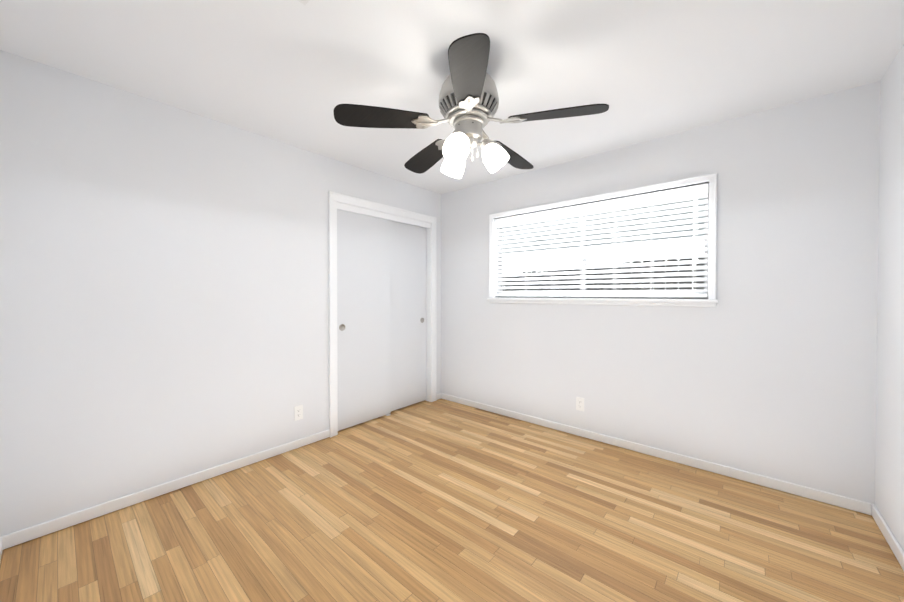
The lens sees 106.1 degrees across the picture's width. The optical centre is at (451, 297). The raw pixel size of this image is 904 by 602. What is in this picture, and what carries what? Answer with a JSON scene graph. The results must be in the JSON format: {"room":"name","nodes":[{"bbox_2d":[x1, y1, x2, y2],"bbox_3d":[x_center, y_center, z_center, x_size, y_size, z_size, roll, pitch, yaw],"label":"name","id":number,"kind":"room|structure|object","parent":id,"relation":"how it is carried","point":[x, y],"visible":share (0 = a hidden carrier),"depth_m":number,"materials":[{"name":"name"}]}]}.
{"room":"empty bedroom","nodes":[
{"label":"empty bedroom","id":0,"kind":"room"},
{"bbox_2d":[0,50,440,536],"bbox_3d":[-1.216,0.004,2.896,0.120,2.440,3.432,1,1,41],"label":"wall","id":1,"kind":"structure","parent":0,"point":[164,293],"depth_m":2.06,"materials":[{"name":"paint"}]},
{"bbox_2d":[0,534,7,560],"bbox_3d":[-0.949,1.212,0.584,3.315,0.067,0.013,1,1,41],"label":"baseboard","id":2,"kind":"structure","parent":1,"relation":"attached to","point":[3,539],"depth_m":1.66,"materials":[{"name":"white paint"}]},
{"bbox_2d":[8,430,329,547],"bbox_3d":[-1.627,1.194,2.324,0.018,0.067,1.710,1,1,41],"label":"baseboard","id":3,"kind":"structure","parent":1,"relation":"attached to","point":[38,530],"depth_m":2.06,"materials":[{"name":"white paint"}]},
{"bbox_2d":[294,405,302,420],"bbox_3d":[-1.249,0.941,2.770,0.007,0.115,0.070,1,1,41],"label":"electrical outlet","id":4,"kind":"object","parent":1,"relation":"attached to","point":[298,412],"visible":1,"depth_m":2.77,"materials":[{"name":"white plastic"}]},
{"bbox_2d":[337,209,390,430],"bbox_3d":[-0.851,0.197,3.296,0.039,2.015,0.620,1,1,41],"label":"closet door","id":5,"kind":"structure","parent":1,"relation":"in","point":[363,325],"depth_m":3.27,"materials":[{"name":"white paint"}]},
{"bbox_2d":[328,191,436,437],"bbox_3d":[-0.682,0.175,3.518,0.120,2.085,1.230,1,1,41],"label":"door frame","id":6,"kind":"structure","parent":1,"relation":"attached to","point":[428,314],"depth_m":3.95,"materials":[{"name":"white paint"}]},
{"bbox_2d":[390,220,425,410],"bbox_3d":[-0.513,0.193,3.747,0.039,2.015,0.612,1,1,41],"label":"closet door","id":7,"kind":"structure","parent":1,"relation":"in","point":[408,304],"depth_m":3.75,"materials":[{"name":"white paint"}]},
{"bbox_2d":[0,398,903,601],"bbox_3d":[0.086,1.266,1.790,4.515,0.060,4.392,1,1,41],"label":"floor","id":8,"kind":"structure","parent":0,"point":[441,500],"depth_m":1.77,"materials":[{"name":"brown wood"}]},
{"bbox_2d":[0,0,903,193],"bbox_3d":[-0.027,-1.255,1.860,4.815,0.100,4.392,1,1,41],"label":"ceiling","id":9,"kind":"structure","parent":0,"point":[293,72],"depth_m":1.72,"materials":[{"name":"paint"}]},
{"bbox_2d":[297,0,309,4],"bbox_3d":[-0.582,-1.190,1.139,0.360,0.015,0.360,1,1,41],"label":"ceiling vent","id":10,"kind":"object","parent":9,"relation":"in","point":[304,2],"visible":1,"depth_m":1.37,"materials":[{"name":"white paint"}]},
{"bbox_2d":[333,33,608,178],"bbox_3d":[0.113,-0.929,1.806,1.276,0.550,1.233,1,1,41],"label":"fan","id":11,"kind":"object","parent":9,"relation":"hanging from","point":[468,101],"visible":1,"depth_m":1.66,"materials":[{"name":"black wood"}]},
{"bbox_2d":[441,81,879,503],"bbox_3d":[1.211,0.003,2.993,3.435,2.440,0.120,1,1,41],"label":"wall","id":12,"kind":"structure","parent":0,"point":[766,366],"depth_m":2.31,"materials":[{"name":"paint"}]},
{"bbox_2d":[576,397,583,410],"bbox_3d":[1.126,0.938,2.992,0.070,0.115,0.007,1,1,41],"label":"electrical outlet","id":13,"kind":"object","parent":12,"relation":"attached to","point":[579,403],"visible":1,"depth_m":2.99,"materials":[{"name":"white plastic"}]},
{"bbox_2d":[489,173,716,299],"bbox_3d":[1.156,-0.420,3.021,1.892,0.895,0.143,1,1,41],"label":"window unit","id":14,"kind":"structure","parent":12,"relation":"in","point":[706,264],"depth_m":2.75,"materials":[{"name":"white metal"}]},
{"bbox_2d":[495,182,708,296],"bbox_3d":[1.146,-0.414,3.009,1.794,0.812,0.075,1,1,41],"label":"window blind","id":15,"kind":"object","parent":14,"relation":"attached to","point":[673,195],"visible":1,"depth_m":2.84,"materials":[{"name":"white plastic"}]},
{"bbox_2d":[487,298,718,306],"bbox_3d":[1.135,0.034,3.002,1.920,0.052,0.117,1,1,41],"label":"window sill","id":16,"kind":"structure","parent":12,"relation":"attached to","point":[666,302],"depth_m":2.78,"materials":[{"name":"white paint"}]},
{"bbox_2d":[502,194,704,253],"bbox_3d":[3.453,-1.290,5.153,10.000,0.060,6.060,1,1,41],"label":"eave","id":17,"kind":"object","parent":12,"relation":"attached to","point":[610,228],"depth_m":6.48,"materials":[{"name":"grey paint"}]},
{"bbox_2d":[437,393,867,513],"bbox_3d":[1.113,1.187,2.983,3.315,0.067,0.042,1,1,41],"label":"baseboard","id":18,"kind":"structure","parent":12,"relation":"attached to","point":[807,492],"depth_m":2.47,"materials":[{"name":"white paint"}]},
{"bbox_2d":[875,45,903,550],"bbox_3d":[1.350,0.029,0.611,0.120,2.440,3.312,1,1,41],"label":"wall","id":19,"kind":"structure","parent":0,"point":[889,474],"depth_m":1.73,"materials":[{"name":"paint"}]},
{"bbox_2d":[868,503,903,570],"bbox_3d":[1.334,1.211,0.709,0.015,0.067,3.120,1,1,41],"label":"baseboard","id":20,"kind":"structure","parent":19,"relation":"attached to","point":[891,540],"depth_m":1.71,"materials":[{"name":"white paint"}]},
{"label":"outside","id":21,"kind":"structure","parent":0,"visible":0},
{"bbox_2d":[502,258,703,298],"bbox_3d":[1.552,0.492,6.510,0.055,1.987,11.130,0,1,-23],"label":"fence","id":22,"kind":"object","parent":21,"point":[672,277],"depth_m":4.71,"materials":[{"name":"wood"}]}
]}

